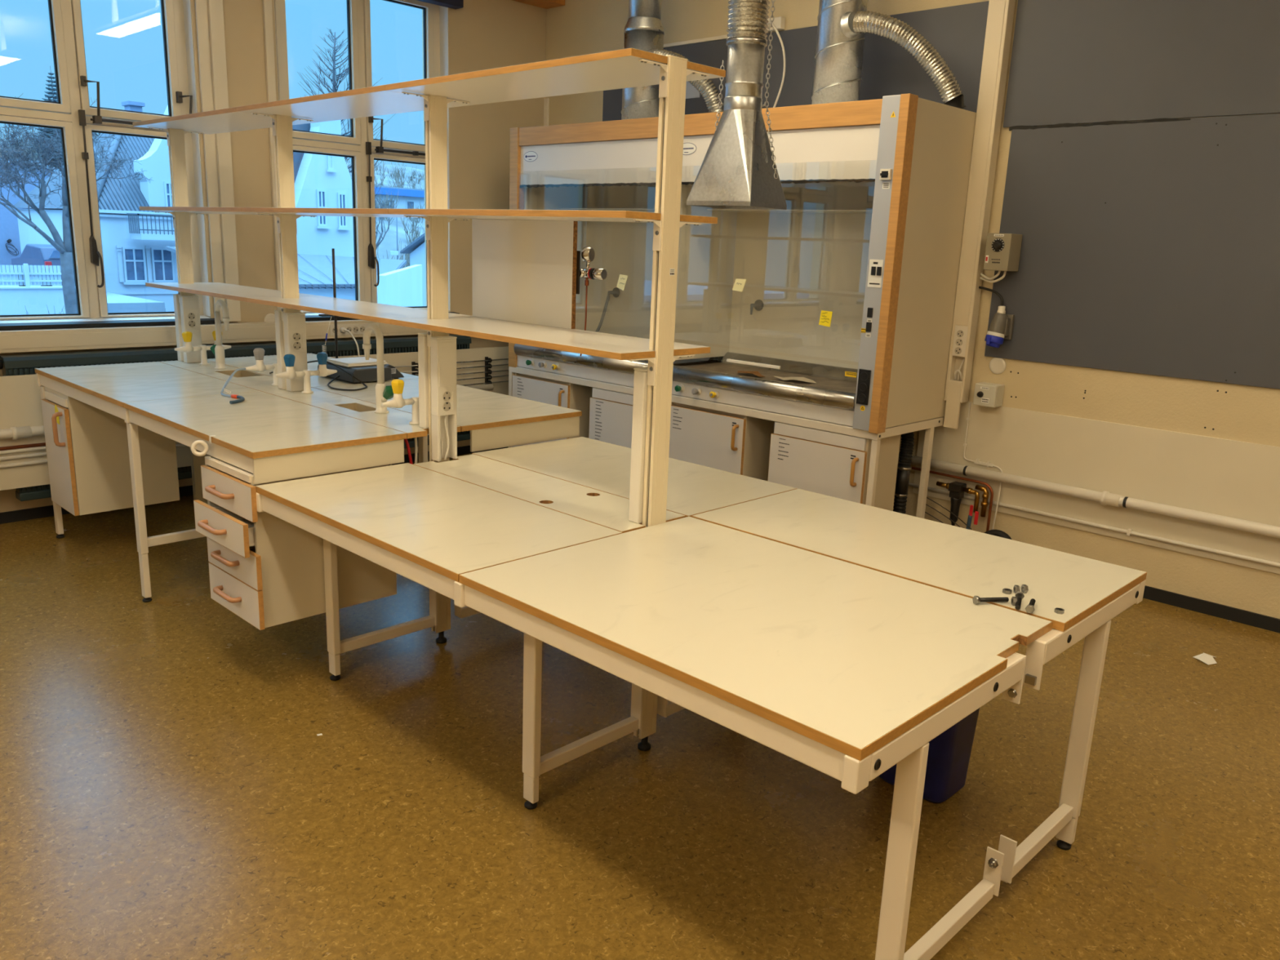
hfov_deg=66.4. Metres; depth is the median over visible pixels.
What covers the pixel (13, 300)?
wall
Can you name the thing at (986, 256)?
rocker switch
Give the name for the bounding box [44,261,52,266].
tail light
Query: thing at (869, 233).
fume hood
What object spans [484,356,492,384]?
clip
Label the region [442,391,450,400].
socket
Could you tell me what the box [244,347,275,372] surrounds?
outlet
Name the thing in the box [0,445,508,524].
baseboard
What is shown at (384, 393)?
tap
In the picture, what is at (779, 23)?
cable loop
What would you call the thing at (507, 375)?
tube
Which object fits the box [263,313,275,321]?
cover
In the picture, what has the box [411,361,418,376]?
clip
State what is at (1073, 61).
board
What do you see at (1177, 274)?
board
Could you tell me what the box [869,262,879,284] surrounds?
print
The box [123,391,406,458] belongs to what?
countertop
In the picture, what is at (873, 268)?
rocker switch
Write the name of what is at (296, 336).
socket
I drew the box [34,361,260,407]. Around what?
countertop
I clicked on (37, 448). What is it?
pipe
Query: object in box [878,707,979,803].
waste bin
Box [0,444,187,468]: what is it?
pipe
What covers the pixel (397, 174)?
scrub
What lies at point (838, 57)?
ventilation duct
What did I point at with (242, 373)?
sink basin
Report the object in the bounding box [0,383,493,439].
pipe
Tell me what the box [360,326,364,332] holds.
socket
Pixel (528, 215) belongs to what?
shelf board
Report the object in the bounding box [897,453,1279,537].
pipe
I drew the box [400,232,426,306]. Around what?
house
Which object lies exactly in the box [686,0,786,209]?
exhaust hood
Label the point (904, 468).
hose
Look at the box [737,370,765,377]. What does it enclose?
flake
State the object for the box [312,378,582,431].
countertop
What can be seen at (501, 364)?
tube
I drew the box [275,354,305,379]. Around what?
outlet
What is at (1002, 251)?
controller
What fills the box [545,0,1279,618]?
wall
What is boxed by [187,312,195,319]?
socket
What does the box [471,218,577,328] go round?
board
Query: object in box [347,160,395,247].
tree
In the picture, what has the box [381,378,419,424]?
tap
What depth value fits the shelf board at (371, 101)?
3.90 m
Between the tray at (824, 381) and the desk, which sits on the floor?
the desk
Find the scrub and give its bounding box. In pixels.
[0,124,424,267]
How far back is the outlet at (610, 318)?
7.08 m
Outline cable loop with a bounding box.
[766,16,785,107]
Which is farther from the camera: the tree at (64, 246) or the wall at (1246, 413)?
the tree at (64, 246)
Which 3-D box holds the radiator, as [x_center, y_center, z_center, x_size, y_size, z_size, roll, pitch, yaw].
[-2.334,-0.468,6.153,0.090,0.771,3.044,15,19,42]
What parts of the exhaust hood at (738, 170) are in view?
chain, chain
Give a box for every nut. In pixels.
[1002,588,1012,594]
[1010,596,1017,605]
[1013,585,1020,593]
[1020,584,1028,593]
[1053,607,1064,613]
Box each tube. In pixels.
[394,358,508,367]
[401,364,508,373]
[456,369,508,374]
[456,374,508,380]
[460,380,508,386]
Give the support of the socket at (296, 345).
attached to the post at (290, 323)
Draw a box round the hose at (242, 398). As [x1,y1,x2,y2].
[220,368,245,404]
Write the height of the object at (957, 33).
1.194 m
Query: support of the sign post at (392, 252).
on the ground
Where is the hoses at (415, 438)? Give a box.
[404,437,417,464]
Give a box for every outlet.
[174,331,201,352]
[206,330,231,350]
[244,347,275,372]
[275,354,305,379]
[310,351,337,376]
[381,378,414,408]
[595,287,619,332]
[750,299,763,315]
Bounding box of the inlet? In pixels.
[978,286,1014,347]
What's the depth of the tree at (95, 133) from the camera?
54.72 m
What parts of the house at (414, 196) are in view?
pane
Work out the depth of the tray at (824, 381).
5.82 m
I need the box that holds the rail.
[663,34,728,48]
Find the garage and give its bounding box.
[165,245,406,300]
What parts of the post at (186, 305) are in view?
plate, plate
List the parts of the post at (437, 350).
plate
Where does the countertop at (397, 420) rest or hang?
on the desk
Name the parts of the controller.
dial knob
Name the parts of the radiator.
rail, rail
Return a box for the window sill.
[0,315,472,353]
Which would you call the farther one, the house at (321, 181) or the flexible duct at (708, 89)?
the house at (321, 181)
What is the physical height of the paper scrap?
0.020 m
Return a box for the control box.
[973,382,1004,407]
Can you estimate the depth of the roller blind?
6.60 m
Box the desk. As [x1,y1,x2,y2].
[35,373,404,630]
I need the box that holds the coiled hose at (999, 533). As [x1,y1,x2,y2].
[984,529,1011,539]
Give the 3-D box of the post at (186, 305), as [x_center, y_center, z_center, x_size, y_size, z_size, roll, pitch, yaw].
[-2.477,-0.826,5.374,0.133,2.132,0.281,15,19,42]
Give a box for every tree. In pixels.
[0,94,152,313]
[55,97,100,140]
[297,27,395,172]
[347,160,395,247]
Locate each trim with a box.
[543,97,549,125]
[1008,118,1191,130]
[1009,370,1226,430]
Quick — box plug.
[339,327,359,356]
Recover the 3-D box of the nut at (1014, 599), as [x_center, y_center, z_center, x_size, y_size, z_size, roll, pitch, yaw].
[0.940,0.304,2.457,0.009,0.020,0.023,3,14,3]
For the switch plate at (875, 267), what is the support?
attached to the fume hood at (869, 233)
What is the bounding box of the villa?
[13,101,177,311]
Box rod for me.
[318,248,339,358]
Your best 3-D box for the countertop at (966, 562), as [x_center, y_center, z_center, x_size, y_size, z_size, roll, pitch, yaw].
[0.799,0.198,2.961,1.197,0.022,0.590,15,19,42]
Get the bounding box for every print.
[517,377,562,398]
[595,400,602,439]
[672,408,736,429]
[777,438,855,459]
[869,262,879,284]
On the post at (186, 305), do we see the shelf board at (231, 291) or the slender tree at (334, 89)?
the shelf board at (231, 291)
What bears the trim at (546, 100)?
attached to the wall at (1246, 413)
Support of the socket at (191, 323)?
attached to the post at (186, 305)
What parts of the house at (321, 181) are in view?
pane, sill, sill, pane, sill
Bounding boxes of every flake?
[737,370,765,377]
[775,376,815,382]
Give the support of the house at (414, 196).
on the hill
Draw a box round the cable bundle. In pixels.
[924,497,971,529]
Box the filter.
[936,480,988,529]
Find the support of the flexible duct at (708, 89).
attached to the ventilation duct at (643, 30)
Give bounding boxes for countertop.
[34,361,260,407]
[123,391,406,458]
[159,360,461,438]
[207,353,418,387]
[254,462,622,582]
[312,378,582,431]
[413,453,685,533]
[458,516,1053,760]
[471,436,797,516]
[691,488,1146,631]
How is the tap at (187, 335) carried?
on the countertop at (397, 420)
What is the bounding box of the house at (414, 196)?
[374,185,424,208]
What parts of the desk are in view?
leg, rail, leg, rail, handle, drawer, handle, handle, drawer, handle, drawer, drawer, drawer unit, panel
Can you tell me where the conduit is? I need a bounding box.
[963,402,1002,529]
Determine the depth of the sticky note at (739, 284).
5.45 m
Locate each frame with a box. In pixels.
[256,492,1026,959]
[454,579,1146,884]
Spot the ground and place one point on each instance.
(117, 303)
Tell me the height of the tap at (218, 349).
0.366 m
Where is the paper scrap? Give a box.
[1193,653,1217,664]
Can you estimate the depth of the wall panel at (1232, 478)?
4.86 m
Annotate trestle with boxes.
[417,416,579,462]
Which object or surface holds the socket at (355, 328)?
attached to the window sill
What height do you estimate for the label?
0.020 m
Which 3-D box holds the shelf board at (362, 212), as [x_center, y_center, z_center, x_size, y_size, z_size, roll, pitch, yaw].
[-1.200,-1.112,4.067,1.200,0.020,0.394,15,19,42]
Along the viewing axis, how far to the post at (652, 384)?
2.90 m
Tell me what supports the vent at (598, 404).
attached to the base cabinet at (611, 412)
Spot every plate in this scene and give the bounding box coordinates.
[685,81,699,98]
[866,259,883,288]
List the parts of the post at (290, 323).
plate, plate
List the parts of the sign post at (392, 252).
sign plate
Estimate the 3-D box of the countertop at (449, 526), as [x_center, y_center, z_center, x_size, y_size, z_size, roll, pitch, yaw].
[-0.678,0.099,3.128,1.166,0.022,0.598,15,19,42]
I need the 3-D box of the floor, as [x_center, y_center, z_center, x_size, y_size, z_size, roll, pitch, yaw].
[-0.562,1.188,2.165,9.490,0.120,8.900,15,19,42]
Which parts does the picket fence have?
post, rail, rail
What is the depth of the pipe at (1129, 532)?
4.88 m
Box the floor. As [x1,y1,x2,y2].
[0,447,1279,959]
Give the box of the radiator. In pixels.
[0,334,471,501]
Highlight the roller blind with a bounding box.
[417,0,463,8]
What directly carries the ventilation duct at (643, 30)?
on the fume hood at (869, 233)
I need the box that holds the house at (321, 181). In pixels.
[292,120,354,257]
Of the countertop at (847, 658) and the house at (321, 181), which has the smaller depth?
the countertop at (847, 658)
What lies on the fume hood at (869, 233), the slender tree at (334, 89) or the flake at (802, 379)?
the flake at (802, 379)
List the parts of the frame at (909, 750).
leg, rail, stretcher plate, leg, stretcher plate, rail, leg, cross rail, stretcher plate, plate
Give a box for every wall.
[0,286,75,315]
[376,264,422,306]
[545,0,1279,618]
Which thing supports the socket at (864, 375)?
attached to the fume hood at (869, 233)
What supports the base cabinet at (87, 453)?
attached to the desk
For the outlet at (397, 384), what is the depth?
3.80 m
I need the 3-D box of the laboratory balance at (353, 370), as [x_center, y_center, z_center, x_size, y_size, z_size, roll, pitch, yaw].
[-1.489,-0.562,4.981,0.726,0.101,0.489,15,19,42]
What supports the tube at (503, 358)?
attached to the clip at (486, 363)
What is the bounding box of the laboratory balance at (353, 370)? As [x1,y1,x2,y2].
[269,356,404,391]
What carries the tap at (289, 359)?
on the countertop at (397, 420)
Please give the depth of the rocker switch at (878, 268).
4.81 m
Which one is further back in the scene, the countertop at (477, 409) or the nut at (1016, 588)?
the countertop at (477, 409)
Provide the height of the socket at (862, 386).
0.044 m
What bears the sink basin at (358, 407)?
in the countertop at (397, 420)
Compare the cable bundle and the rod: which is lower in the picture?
the cable bundle
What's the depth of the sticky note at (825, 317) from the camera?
5.09 m
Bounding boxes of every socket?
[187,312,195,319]
[188,320,195,327]
[293,333,300,340]
[293,342,301,349]
[353,326,358,332]
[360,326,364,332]
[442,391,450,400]
[442,401,450,411]
[857,394,866,402]
[858,382,866,391]
[860,372,867,380]
[955,338,962,346]
[955,346,961,354]
[956,329,963,337]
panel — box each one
[0,346,508,490]
[912,401,1279,573]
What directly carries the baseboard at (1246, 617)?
attached to the wall at (1246, 413)
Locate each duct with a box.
[621,0,664,119]
[646,48,724,112]
[811,0,867,104]
[852,10,966,108]
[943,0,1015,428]
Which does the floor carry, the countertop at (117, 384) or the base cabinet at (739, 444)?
the base cabinet at (739, 444)
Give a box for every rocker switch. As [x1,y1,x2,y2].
[865,322,871,332]
[866,307,873,317]
[871,266,875,275]
[876,266,881,275]
[985,255,988,262]
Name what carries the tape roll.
hanging from the countertop at (264, 424)
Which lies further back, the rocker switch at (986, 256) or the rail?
the rail
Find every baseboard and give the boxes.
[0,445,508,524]
[1142,585,1279,633]
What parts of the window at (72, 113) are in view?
sash, sash, espagnolette rod, handle, sill, sash, sash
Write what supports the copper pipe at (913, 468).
attached to the wall at (1246, 413)
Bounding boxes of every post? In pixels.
[147,126,208,504]
[250,112,316,391]
[390,217,398,259]
[401,91,470,644]
[627,55,709,751]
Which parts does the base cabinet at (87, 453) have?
door, handle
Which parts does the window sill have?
lid, lid, socket plate, lid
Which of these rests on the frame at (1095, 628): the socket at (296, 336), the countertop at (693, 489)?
the countertop at (693, 489)
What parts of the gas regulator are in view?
mounting plate, adjusting knob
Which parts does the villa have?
sill, pane, cornice, railing, pane, pane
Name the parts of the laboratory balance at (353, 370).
maker plate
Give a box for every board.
[132,106,319,134]
[139,206,322,216]
[145,282,320,302]
[235,84,475,122]
[241,207,465,218]
[246,296,474,324]
[385,48,725,104]
[388,208,717,223]
[391,316,710,359]
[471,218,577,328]
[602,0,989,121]
[984,113,1279,389]
[1003,0,1279,127]
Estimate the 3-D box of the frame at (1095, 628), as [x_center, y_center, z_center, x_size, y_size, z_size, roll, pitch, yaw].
[0.327,0.471,3.408,2.372,0.754,0.710,15,19,42]
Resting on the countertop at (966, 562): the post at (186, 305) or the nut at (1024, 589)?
the nut at (1024, 589)
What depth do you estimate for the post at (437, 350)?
3.69 m
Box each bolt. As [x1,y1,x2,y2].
[972,595,1008,604]
[1014,591,1024,609]
[1025,598,1035,613]
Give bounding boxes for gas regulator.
[576,246,607,355]
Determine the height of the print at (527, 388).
0.184 m
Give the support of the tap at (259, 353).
on the countertop at (397, 420)
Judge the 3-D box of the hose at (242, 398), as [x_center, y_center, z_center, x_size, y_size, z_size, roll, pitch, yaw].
[-1.818,-0.423,4.362,0.107,0.094,0.483,-3,14,-20]
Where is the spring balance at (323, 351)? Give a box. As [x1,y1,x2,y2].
[322,316,331,352]
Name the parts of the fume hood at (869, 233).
leg, post, knob, knob, knob, panel, knob, knob, frame rail, knob, sash handle, panel, sash, leg, post, frame rail, leg, panel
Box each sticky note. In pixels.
[54,404,59,424]
[617,274,627,290]
[732,278,746,291]
[818,310,832,327]
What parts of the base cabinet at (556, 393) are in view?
door, handle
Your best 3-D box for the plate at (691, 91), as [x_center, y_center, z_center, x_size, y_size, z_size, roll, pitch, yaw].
[0.334,-2.585,6.402,0.160,0.160,0.004,15,19,42]
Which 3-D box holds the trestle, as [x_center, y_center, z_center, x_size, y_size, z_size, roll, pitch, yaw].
[-1.397,-0.049,5.030,2.455,0.868,0.680,15,19,42]
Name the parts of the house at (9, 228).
cable coil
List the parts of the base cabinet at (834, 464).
door, handle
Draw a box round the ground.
[0,274,165,312]
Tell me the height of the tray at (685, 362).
0.012 m
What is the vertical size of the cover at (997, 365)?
0.092 m
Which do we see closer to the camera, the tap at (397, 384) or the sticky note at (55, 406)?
the tap at (397, 384)
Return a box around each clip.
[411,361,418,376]
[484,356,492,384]
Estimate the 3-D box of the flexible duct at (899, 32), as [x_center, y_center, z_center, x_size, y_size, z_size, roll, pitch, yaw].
[1.370,-2.131,4.970,0.603,0.488,0.161,6,14,14]
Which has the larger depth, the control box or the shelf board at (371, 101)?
the control box
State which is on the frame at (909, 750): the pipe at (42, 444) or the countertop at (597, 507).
the countertop at (597, 507)
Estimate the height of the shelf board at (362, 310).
0.020 m
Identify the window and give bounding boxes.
[0,0,221,330]
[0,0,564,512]
[274,0,459,320]
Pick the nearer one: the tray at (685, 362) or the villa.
the tray at (685, 362)
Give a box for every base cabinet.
[40,386,179,515]
[511,373,593,447]
[588,387,633,448]
[668,401,775,480]
[767,421,900,511]
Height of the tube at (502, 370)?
0.014 m
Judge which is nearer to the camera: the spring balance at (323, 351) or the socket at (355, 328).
the spring balance at (323, 351)
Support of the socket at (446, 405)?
attached to the post at (437, 350)
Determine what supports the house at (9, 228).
on the hill
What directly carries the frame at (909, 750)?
on the floor
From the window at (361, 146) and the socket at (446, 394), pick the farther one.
the window at (361, 146)
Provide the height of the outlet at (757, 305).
0.092 m
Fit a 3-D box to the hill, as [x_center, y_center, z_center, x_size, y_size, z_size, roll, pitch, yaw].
[-44.331,-25.847,90.874,110.000,13.224,130.000,15,19,42]
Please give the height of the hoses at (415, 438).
0.265 m
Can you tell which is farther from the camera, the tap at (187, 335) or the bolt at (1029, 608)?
the tap at (187, 335)
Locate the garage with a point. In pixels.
(315, 274)
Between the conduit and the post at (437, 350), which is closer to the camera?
the post at (437, 350)
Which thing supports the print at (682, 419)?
attached to the base cabinet at (739, 444)
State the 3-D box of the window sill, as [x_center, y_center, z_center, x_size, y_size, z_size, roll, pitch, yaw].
[-3.642,-0.671,4.858,0.111,0.114,8.260,15,19,42]
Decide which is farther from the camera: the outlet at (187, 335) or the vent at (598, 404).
the vent at (598, 404)
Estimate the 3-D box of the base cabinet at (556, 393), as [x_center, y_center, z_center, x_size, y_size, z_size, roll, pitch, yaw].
[-0.604,-0.390,6.944,0.599,0.690,0.388,15,19,42]
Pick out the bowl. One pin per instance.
(955, 501)
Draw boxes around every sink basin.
[216,369,262,377]
[335,403,375,412]
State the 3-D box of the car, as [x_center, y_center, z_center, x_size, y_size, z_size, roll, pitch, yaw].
[-20.081,-7.293,33.559,4.088,1.540,1.650,15,19,42]
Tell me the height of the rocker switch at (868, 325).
0.048 m
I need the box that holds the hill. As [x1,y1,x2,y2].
[346,162,424,266]
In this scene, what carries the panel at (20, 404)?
attached to the radiator
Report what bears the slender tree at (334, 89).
on the ground
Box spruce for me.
[34,66,62,167]
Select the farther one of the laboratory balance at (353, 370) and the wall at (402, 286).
the wall at (402, 286)
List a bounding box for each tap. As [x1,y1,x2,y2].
[174,330,231,364]
[209,299,230,368]
[244,347,278,386]
[275,351,337,393]
[362,323,393,413]
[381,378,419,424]
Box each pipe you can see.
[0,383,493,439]
[0,442,45,450]
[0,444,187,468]
[0,445,46,454]
[0,452,46,460]
[895,481,1279,567]
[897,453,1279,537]
[897,463,993,531]
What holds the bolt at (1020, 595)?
on the countertop at (966, 562)
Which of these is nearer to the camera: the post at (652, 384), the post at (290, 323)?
the post at (652, 384)
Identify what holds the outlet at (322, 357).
attached to the tap at (289, 359)
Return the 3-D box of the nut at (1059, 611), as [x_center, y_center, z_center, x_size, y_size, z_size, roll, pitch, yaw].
[1.037,0.324,2.416,0.020,0.009,0.023,15,19,42]
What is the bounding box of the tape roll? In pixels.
[191,435,215,456]
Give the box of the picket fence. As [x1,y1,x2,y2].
[0,263,62,286]
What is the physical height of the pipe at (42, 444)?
0.022 m
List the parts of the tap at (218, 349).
knob, spout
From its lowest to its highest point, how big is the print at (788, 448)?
0.116 m
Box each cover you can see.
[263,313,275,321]
[989,357,1005,373]
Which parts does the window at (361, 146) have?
sash, sash, espagnolette rod, handle, sill, sash, sash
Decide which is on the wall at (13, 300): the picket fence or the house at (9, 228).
the picket fence
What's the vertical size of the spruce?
12.700 m
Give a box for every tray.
[641,359,717,365]
[679,362,856,392]
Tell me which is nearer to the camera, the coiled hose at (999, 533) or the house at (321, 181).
the coiled hose at (999, 533)
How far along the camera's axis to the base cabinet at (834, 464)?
5.23 m
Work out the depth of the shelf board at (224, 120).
4.72 m
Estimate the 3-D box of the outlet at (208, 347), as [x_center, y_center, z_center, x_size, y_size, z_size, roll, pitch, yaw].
[-2.305,-0.760,5.339,0.049,0.113,0.138,15,19,42]
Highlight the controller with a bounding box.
[980,233,1022,282]
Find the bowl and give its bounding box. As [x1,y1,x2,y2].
[949,497,961,525]
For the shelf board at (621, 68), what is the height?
0.020 m
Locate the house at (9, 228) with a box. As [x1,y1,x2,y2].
[0,158,57,272]
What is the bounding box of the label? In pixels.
[669,268,674,275]
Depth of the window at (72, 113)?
5.45 m
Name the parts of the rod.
rod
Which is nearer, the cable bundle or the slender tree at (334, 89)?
the cable bundle
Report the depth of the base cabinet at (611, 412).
6.31 m
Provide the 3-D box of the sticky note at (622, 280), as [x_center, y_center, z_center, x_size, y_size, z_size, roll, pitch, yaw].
[-0.111,-1.229,6.084,0.097,0.098,0.002,15,19,42]
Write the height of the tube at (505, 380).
0.014 m
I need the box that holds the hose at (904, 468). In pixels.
[893,431,914,514]
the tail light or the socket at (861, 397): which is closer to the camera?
the socket at (861, 397)
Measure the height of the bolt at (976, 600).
0.020 m
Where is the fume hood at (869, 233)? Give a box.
[508,93,976,518]
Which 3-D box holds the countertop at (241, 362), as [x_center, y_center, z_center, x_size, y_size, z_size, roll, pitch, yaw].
[-1.797,-0.601,5.347,1.246,0.022,0.646,15,19,42]
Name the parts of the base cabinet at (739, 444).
door, handle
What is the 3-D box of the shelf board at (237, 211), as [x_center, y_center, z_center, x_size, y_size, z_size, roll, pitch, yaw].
[-2.067,-1.344,4.884,1.224,0.020,0.394,15,19,42]
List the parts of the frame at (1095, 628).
stretcher plate, stretcher plate, stretcher plate, plate, leg, cross rail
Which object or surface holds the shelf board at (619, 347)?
on the post at (652, 384)
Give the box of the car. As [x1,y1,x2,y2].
[11,244,62,286]
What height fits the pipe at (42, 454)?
0.023 m
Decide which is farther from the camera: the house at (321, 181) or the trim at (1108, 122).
the house at (321, 181)
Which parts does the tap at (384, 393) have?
spout, knob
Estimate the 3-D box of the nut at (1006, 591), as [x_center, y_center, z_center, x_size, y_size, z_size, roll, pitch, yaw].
[0.955,0.289,2.543,0.020,0.009,0.023,15,19,42]
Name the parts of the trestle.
leg, panel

